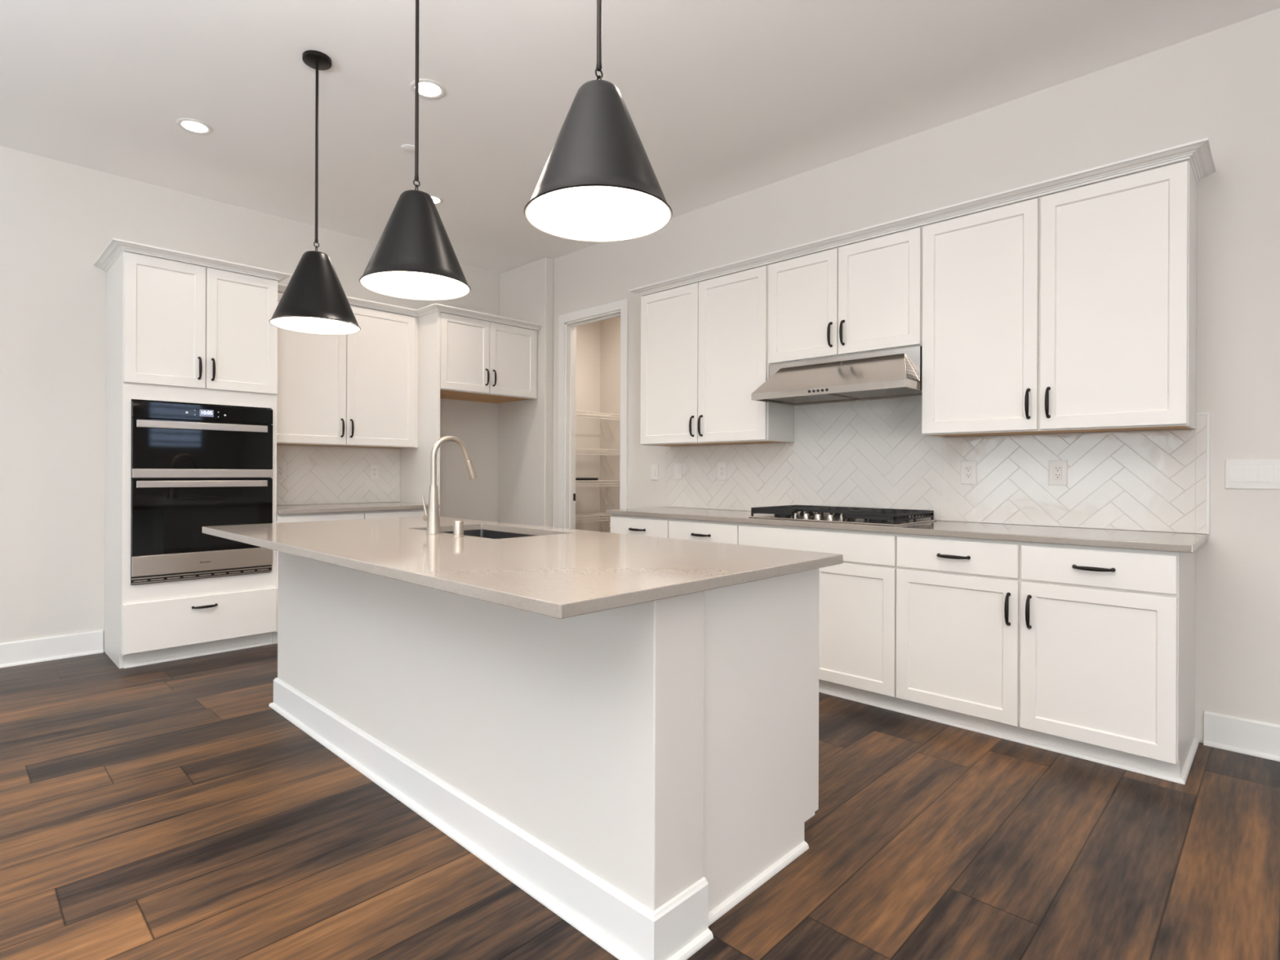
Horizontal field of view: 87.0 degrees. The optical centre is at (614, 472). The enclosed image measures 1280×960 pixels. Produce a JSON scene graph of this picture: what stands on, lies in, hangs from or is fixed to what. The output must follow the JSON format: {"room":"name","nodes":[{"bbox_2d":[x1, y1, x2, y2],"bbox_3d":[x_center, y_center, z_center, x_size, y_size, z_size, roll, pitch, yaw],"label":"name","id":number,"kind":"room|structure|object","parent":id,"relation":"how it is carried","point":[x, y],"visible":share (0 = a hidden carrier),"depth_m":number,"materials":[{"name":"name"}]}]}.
{"room":"kitchen","nodes":[
{"label":"kitchen","id":0,"kind":"room"},
{"bbox_2d":[0,146,599,651],"bbox_3d":[-3.668,-0.396,4.104,10.600,3.102,0.150,0,0,-45],"label":"wall","id":1,"kind":"structure","parent":0,"point":[57,218],"depth_m":4.27,"materials":[{"name":"paint"}]},
{"bbox_2d":[0,630,103,667],"bbox_3d":[-5.333,1.078,2.323,5.735,0.142,0.028,0,0,-45],"label":"baseboard","id":2,"kind":"structure","parent":1,"relation":"attached to","point":[15,653],"depth_m":4.16,"materials":[{"name":"paint"}]},
{"bbox_2d":[276,444,399,505],"bbox_3d":[-2.275,0.018,5.381,1.197,0.457,0.011,0,0,-45],"label":"tile backsplash","id":3,"kind":"structure","parent":1,"relation":"attached to","point":[315,475],"depth_m":5.41,"materials":[{"name":"tile"}]},
{"bbox_2d":[276,462,285,479],"bbox_3d":[-2.537,-0.018,5.108,0.078,0.124,0.009,0,0,-45],"label":"power outlet","id":4,"kind":"object","parent":3,"relation":"attached to","point":[281,467],"visible":0.8,"depth_m":5.11,"materials":[{"name":"white plastic"}]},
{"bbox_2d":[278,466,282,475],"bbox_3d":[-2.535,-0.018,5.106,0.033,0.067,0.003,0,0,-45],"label":"receptacle","id":5,"kind":"object","parent":4,"relation":"attached to","point":[280,468],"depth_m":5.10,"materials":[{"name":"white plastic"}]},
{"bbox_2d":[369,464,378,479],"bbox_3d":[-2.010,-0.009,5.634,0.078,0.124,0.009,0,0,-45],"label":"power outlet","id":6,"kind":"object","parent":3,"relation":"attached to","point":[374,468],"visible":1,"depth_m":5.63,"materials":[{"name":"white plastic"}]},
{"bbox_2d":[373,467,376,475],"bbox_3d":[-2.008,-0.009,5.632,0.033,0.067,0.003,0,0,-45],"label":"receptacle","id":7,"kind":"object","parent":6,"relation":"attached to","point":[374,468],"depth_m":5.63,"materials":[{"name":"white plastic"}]},
{"bbox_2d":[276,292,417,448],"bbox_3d":[-2.145,-0.752,5.253,1.198,1.081,0.368,0,0,-45],"label":"upper cabinet","id":8,"kind":"object","parent":1,"relation":"attached to","point":[358,389],"visible":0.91,"depth_m":5.18,"materials":[{"name":"paint"}]},
{"bbox_2d":[440,312,537,404],"bbox_3d":[-1.246,-0.980,5.939,0.994,0.618,0.664,0,0,-45],"label":"upper cabinet","id":9,"kind":"object","parent":1,"relation":"attached to","point":[482,361],"visible":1,"depth_m":5.72,"materials":[{"name":"paint"}]},
{"bbox_2d":[575,512,611,532],"bbox_3d":[-0.452,0.571,6.982,1.105,0.266,0.313,0,0,-45],"label":"wire shelf","id":10,"kind":"object","parent":1,"relation":"attached to","point":[592,514],"visible":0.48,"depth_m":7.09,"materials":[{"name":"white metal"}]},
{"bbox_2d":[575,480,619,504],"bbox_3d":[-0.451,0.209,6.982,1.105,0.266,0.313,0,0,-45],"label":"wire shelf","id":11,"kind":"object","parent":1,"relation":"attached to","point":[581,481],"visible":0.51,"depth_m":7.11,"materials":[{"name":"white metal"}]},
{"bbox_2d":[575,477,598,479],"bbox_3d":[-0.401,0.062,6.958,0.460,0.024,0.180,0,0,-45],"label":"flat tray","id":12,"kind":"object","parent":11,"relation":"on","point":[576,478],"visible":0.48,"depth_m":6.99,"materials":[{"name":"black plastic"}]},
{"bbox_2d":[575,447,619,474],"bbox_3d":[-0.449,-0.123,6.982,1.105,0.266,0.313,0,0,-45],"label":"wire shelf","id":13,"kind":"object","parent":1,"relation":"attached to","point":[580,449],"visible":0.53,"depth_m":7.10,"materials":[{"name":"white metal"}]},
{"bbox_2d":[576,410,619,439],"bbox_3d":[-0.448,-0.503,6.982,1.105,0.266,0.313,0,0,-45],"label":"wire shelf","id":14,"kind":"object","parent":1,"relation":"attached to","point":[590,413],"visible":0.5,"depth_m":7.10,"materials":[{"name":"white metal"}]},
{"bbox_2d":[497,257,553,527],"bbox_3d":[-0.843,-0.384,6.307,0.095,3.102,0.720,0,0,-45],"label":"wall","id":15,"kind":"structure","parent":0,"point":[526,291],"depth_m":6.17,"materials":[{"name":"paint"}]},
{"bbox_2d":[599,316,620,532],"bbox_3d":[0.699,-0.378,6.926,0.430,3.102,2.022,0,0,-45],"label":"wall","id":16,"kind":"structure","parent":0,"point":[610,329],"depth_m":7.38,"materials":[{"name":"paint"}]},
{"bbox_2d":[0,643,1279,959],"bbox_3d":[-0.277,1.219,0.592,10.750,0.100,9.922,0,0,-45],"label":"floor","id":17,"kind":"structure","parent":0,"point":[162,811],"depth_m":2.09,"materials":[{"name":"brown wood"}]},
{"bbox_2d":[104,251,277,668],"bbox_3d":[-2.768,-0.068,4.426,0.847,2.454,0.664,0,0,-45],"label":"tall cabinet","id":18,"kind":"object","parent":17,"relation":"on","point":[176,332],"visible":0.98,"depth_m":4.17,"materials":[{"name":"paint"}]},
{"bbox_2d":[123,640,272,668],"bbox_3d":[-2.809,1.150,4.475,0.826,0.018,0.546,0,0,-45],"label":"trim","id":19,"kind":"structure","parent":18,"relation":"attached to","point":[140,664],"depth_m":4.26,"materials":[{"name":"paint"}]},
{"bbox_2d":[130,400,272,584],"bbox_3d":[-2.741,0.115,4.406,0.771,1.077,0.610,0,0,-45],"label":"wall oven","id":20,"kind":"object","parent":18,"relation":"in","point":[194,467],"visible":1,"depth_m":4.17,"materials":[{"name":"black glass"}]},
{"bbox_2d":[93,238,542,330],"bbox_3d":[-1.992,-1.313,5.179,3.127,0.042,0.687,0,0,-45],"label":"crown molding","id":21,"kind":"structure","parent":18,"relation":"attached to","point":[115,247],"depth_m":4.39,"materials":[{"name":"paint"}]},
{"bbox_2d":[271,508,427,644],"bbox_3d":[-2.044,0.720,5.146,1.199,0.884,0.670,0,0,-45],"label":"base cabinet","id":22,"kind":"object","parent":17,"relation":"on","point":[295,517],"visible":0.02,"depth_m":4.80,"materials":[{"name":"paint"}]},
{"bbox_2d":[276,502,439,514],"bbox_3d":[-2.046,0.263,5.151,1.200,0.030,0.659,0,0,-45],"label":"countertop","id":23,"kind":"structure","parent":22,"relation":"on","point":[355,507],"depth_m":4.98,"materials":[{"name":"stone"}]},
{"bbox_2d":[400,311,440,516],"bbox_3d":[-1.624,-0.063,5.594,0.020,2.454,0.624,0,0,-45],"label":"panel","id":24,"kind":"object","parent":17,"relation":"on","point":[415,463],"visible":0.4,"depth_m":5.51,"materials":[{"name":"paint"}]},
{"bbox_2d":[268,551,819,959],"bbox_3d":[-0.512,0.726,2.755,0.862,0.884,2.576,0,0,-45],"label":"kitchen island","id":25,"kind":"object","parent":17,"relation":"on","point":[639,771],"visible":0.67,"depth_m":1.91,"materials":[{"name":"paint"}]},
{"bbox_2d":[202,515,843,618],"bbox_3d":[-0.596,0.269,2.638,1.179,0.030,2.569,0,0,-45],"label":"island countertop","id":26,"kind":"structure","parent":25,"relation":"on","point":[556,572],"depth_m":2.01,"materials":[{"name":"stone"}]},
{"bbox_2d":[421,435,477,533],"bbox_3d":[-0.713,0.047,2.909,0.243,0.413,0.108,0,0,-45],"label":"kitchen faucet","id":27,"kind":"object","parent":26,"relation":"on","point":[432,517],"visible":1,"depth_m":2.82,"materials":[{"name":"silver metal"}]},
{"bbox_2d":[452,520,464,537],"bbox_3d":[-0.624,0.222,2.685,0.047,0.063,0.047,0,0,-45],"label":"air gap cap","id":28,"kind":"object","parent":26,"relation":"on","point":[458,526],"visible":1,"depth_m":2.67,"materials":[{"name":"silver metal"}]},
{"bbox_2d":[443,529,535,538],"bbox_3d":[-0.563,0.391,2.984,0.428,0.214,0.718,0,0,-45],"label":"sink","id":29,"kind":"object","parent":26,"relation":"in","point":[478,533],"visible":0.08,"depth_m":3.31,"materials":[{"name":"metal"}]},
{"bbox_2d":[610,514,739,544],"bbox_3d":[0.546,0.730,4.497,0.673,0.884,1.057,0,0,-45],"label":"base cabinet","id":30,"kind":"object","parent":17,"relation":"on","point":[724,532],"visible":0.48,"depth_m":4.23,"materials":[{"name":"paint"}]},
{"bbox_2d":[605,506,1208,552],"bbox_3d":[1.260,0.276,3.803,0.647,0.030,3.100,0,0,-45],"label":"countertop","id":31,"kind":"structure","parent":30,"relation":"on","point":[1109,538],"depth_m":3.12,"materials":[{"name":"stone"}]},
{"bbox_2d":[748,504,936,525],"bbox_3d":[1.272,0.232,3.812,0.537,0.058,0.864,0,0,-45],"label":"gas cooktop","id":32,"kind":"object","parent":31,"relation":"in","point":[871,516],"visible":1,"depth_m":3.66,"materials":[{"name":"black metal"}]},
{"bbox_2d":[738,523,901,707],"bbox_3d":[1.244,0.733,3.797,0.673,0.884,0.919,0,0,-45],"label":"base cabinet","id":33,"kind":"object","parent":17,"relation":"on","point":[857,624],"visible":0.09,"depth_m":3.42,"materials":[{"name":"paint"}]},
{"bbox_2d":[895,533,1195,777],"bbox_3d":[1.941,0.736,3.099,0.673,0.884,1.054,0,0,-45],"label":"base cabinet","id":34,"kind":"object","parent":17,"relation":"on","point":[1087,650],"visible":0.99,"depth_m":2.81,"materials":[{"name":"paint"}]},
{"bbox_2d":[818,688,1199,784],"bbox_3d":[1.277,1.166,3.834,0.575,0.018,3.063,0,0,-45],"label":"trim","id":35,"kind":"structure","parent":34,"relation":"attached to","point":[1182,779],"depth_m":2.90,"materials":[{"name":"paint"}]},
{"bbox_2d":[0,0,1279,273],"bbox_3d":[-0.264,-1.993,0.592,10.750,0.120,9.922,0,0,-45],"label":"ceiling","id":36,"kind":"structure","parent":0,"point":[724,100],"depth_m":3.32,"materials":[{"name":"paint"}]},
{"bbox_2d":[176,118,212,134],"bbox_3d":[-2.350,-1.938,3.768,0.173,0.006,0.173,0,0,-45],"label":"recessed light","id":37,"kind":"object","parent":36,"relation":"in","point":[193,126],"visible":1,"depth_m":3.76,"materials":[{"name":"paint"}]},
{"bbox_2d":[268,49,360,334],"bbox_3d":[-1.394,-1.311,3.147,0.393,1.252,0.393,0,0,-45],"label":"pendant light","id":38,"kind":"object","parent":36,"relation":"hanging from","point":[314,300],"visible":1,"depth_m":3.08,"materials":[{"name":"black metal"}]},
{"bbox_2d":[400,144,414,151],"bbox_3d":[-1.225,-1.933,4.013,0.092,0.006,0.092,0,0,-45],"label":"sprinkler cover","id":39,"kind":"object","parent":36,"relation":"attached to","point":[408,148],"visible":0.89,"depth_m":4.00,"materials":[{"name":"paint"}]},
{"bbox_2d":[359,0,471,300],"bbox_3d":[-0.727,-1.308,2.473,0.393,1.252,0.393,0,0,-45],"label":"pendant light","id":40,"kind":"object","parent":36,"relation":"hanging from","point":[414,257],"visible":1,"depth_m":2.40,"materials":[{"name":"black metal"}]},
{"bbox_2d":[409,79,445,98],"bbox_3d":[-0.941,-1.932,3.391,0.173,0.006,0.173,0,0,-45],"label":"recessed light","id":41,"kind":"object","parent":36,"relation":"in","point":[428,89],"visible":0.9,"depth_m":3.39,"materials":[{"name":"paint"}]},
{"bbox_2d":[429,194,443,204],"bbox_3d":[-1.303,-1.933,4.767,0.173,0.006,0.173,0,0,-45],"label":"recessed light","id":42,"kind":"object","parent":36,"relation":"in","point":[437,200],"visible":0.39,"depth_m":4.76,"materials":[{"name":"paint"}]},
{"bbox_2d":[524,0,672,242],"bbox_3d":[-0.041,-1.306,1.790,0.393,1.252,0.393,0,0,-45],"label":"pendant light","id":43,"kind":"object","parent":36,"relation":"hanging from","point":[597,182],"visible":1,"depth_m":1.72,"materials":[{"name":"black metal"}]},
{"bbox_2d":[552,8,1279,742],"bbox_3d":[2.375,-0.371,3.231,0.118,3.102,9.622,0,0,-45],"label":"wall","id":44,"kind":"structure","parent":0,"point":[1221,86],"depth_m":2.96,"materials":[{"name":"paint"}]},
{"bbox_2d":[557,298,628,528],"bbox_3d":[-0.160,-0.116,5.759,0.137,2.571,0.849,0,0,-45],"label":"door frame","id":45,"kind":"structure","parent":44,"relation":"in","point":[568,322],"depth_m":5.97,"materials":[{"name":"paint"}]},
{"bbox_2d":[650,463,658,479],"bbox_3d":[0.306,-0.008,5.212,0.010,0.124,0.078,0,0,-45],"label":"light switch","id":46,"kind":"object","parent":44,"relation":"attached to","point":[654,467],"visible":1,"depth_m":5.21,"materials":[{"name":"white plastic"}]},
{"bbox_2d":[640,265,794,446],"bbox_3d":[0.660,-0.741,4.605,0.368,1.081,1.057,0,0,-45],"label":"upper cabinet","id":47,"kind":"object","parent":44,"relation":"attached to","point":[704,344],"visible":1,"depth_m":4.45,"materials":[{"name":"paint"}]},
{"bbox_2d":[628,137,1215,296],"bbox_3d":[1.352,-1.300,3.898,0.391,0.042,3.156,0,0,-45],"label":"crown molding","id":48,"kind":"structure","parent":47,"relation":"attached to","point":[1199,153],"depth_m":3.26,"materials":[{"name":"paint"}]},
{"bbox_2d":[768,226,922,364],"bbox_3d":[1.358,-0.970,3.906,0.368,0.616,0.917,0,0,-45],"label":"upper cabinet","id":49,"kind":"object","parent":44,"relation":"attached to","point":[865,296],"visible":0.93,"depth_m":3.76,"materials":[{"name":"paint"}]},
{"bbox_2d":[751,346,922,405],"bbox_3d":[1.305,-0.546,3.855,0.492,0.229,0.910,0,0,-45],"label":"range hood","id":50,"kind":"object","parent":49,"relation":"attached to","point":[891,374],"visible":0.91,"depth_m":3.73,"materials":[{"name":"silver metal"}]},
{"bbox_2d":[905,355,919,381],"bbox_3d":[1.496,-0.547,3.459,0.161,0.141,0.074,0,0,-45],"label":"vent","id":51,"kind":"object","parent":50,"relation":"attached to","point":[912,362],"depth_m":3.50,"materials":[{"name":"metal"}]},
{"bbox_2d":[666,396,1209,533],"bbox_3d":[1.489,-0.199,4.026,0.010,0.921,3.105,0,0,-45],"label":"tile backsplash","id":52,"kind":"structure","parent":44,"relation":"attached to","point":[872,453],"depth_m":3.67,"materials":[{"name":"tile"}]},
{"bbox_2d":[673,462,682,479],"bbox_3d":[0.471,-0.016,5.034,0.010,0.124,0.078,0,0,-45],"label":"light switch","id":53,"kind":"object","parent":52,"relation":"attached to","point":[677,466],"visible":1,"depth_m":5.03,"materials":[{"name":"white plastic"}]},
{"bbox_2d":[717,462,726,479],"bbox_3d":[0.755,-0.012,4.750,0.009,0.124,0.078,0,0,-45],"label":"power outlet","id":54,"kind":"object","parent":52,"relation":"attached to","point":[722,467],"visible":1,"depth_m":4.75,"materials":[{"name":"white plastic"}]},
{"bbox_2d":[720,466,724,475],"bbox_3d":[0.753,-0.012,4.748,0.003,0.067,0.033,0,0,-45],"label":"receptacle","id":55,"kind":"object","parent":54,"relation":"attached to","point":[722,468],"depth_m":4.74,"materials":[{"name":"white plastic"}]},
{"bbox_2d":[960,461,977,484],"bbox_3d":[1.895,-0.002,3.608,0.009,0.124,0.078,0,0,-45],"label":"power outlet","id":56,"kind":"object","parent":52,"relation":"attached to","point":[968,468],"visible":1,"depth_m":3.60,"materials":[{"name":"white plastic"}]},
{"bbox_2d":[964,466,972,479],"bbox_3d":[1.893,-0.002,3.606,0.003,0.067,0.033,0,0,-45],"label":"receptacle","id":57,"kind":"object","parent":56,"relation":"attached to","point":[968,469],"depth_m":3.60,"materials":[{"name":"white plastic"}]},
{"bbox_2d":[1048,460,1067,485],"bbox_3d":[2.183,-0.001,3.319,0.009,0.124,0.078,0,0,-45],"label":"power outlet","id":58,"kind":"object","parent":52,"relation":"attached to","point":[1058,469],"visible":1,"depth_m":3.31,"materials":[{"name":"white plastic"}]},
{"bbox_2d":[1053,466,1062,479],"bbox_3d":[2.181,-0.001,3.317,0.003,0.067,0.033,0,0,-45],"label":"receptacle","id":59,"kind":"object","parent":58,"relation":"attached to","point":[1057,469],"depth_m":3.32,"materials":[{"name":"white plastic"}]},
{"bbox_2d":[921,160,1196,437],"bbox_3d":[2.055,-0.735,3.207,0.368,1.081,1.057,0,0,-45],"label":"upper cabinet","id":60,"kind":"object","parent":44,"relation":"attached to","point":[1074,310],"visible":1,"depth_m":3.03,"materials":[{"name":"paint"}]},
{"bbox_2d":[1203,711,1279,761],"bbox_3d":[4.140,1.116,1.352,0.028,0.142,4.462,0,0,-45],"label":"baseboard","id":61,"kind":"structure","parent":44,"relation":"attached to","point":[1227,732],"depth_m":2.84,"materials":[{"name":"paint"}]},
{"bbox_2d":[1225,459,1279,488],"bbox_3d":[2.680,0.006,2.832,0.011,0.122,0.165,0,0,-45],"label":"light switch","id":62,"kind":"object","parent":44,"relation":"attached to","point":[1239,473],"visible":1,"depth_m":2.83,"materials":[{"name":"white plastic"}]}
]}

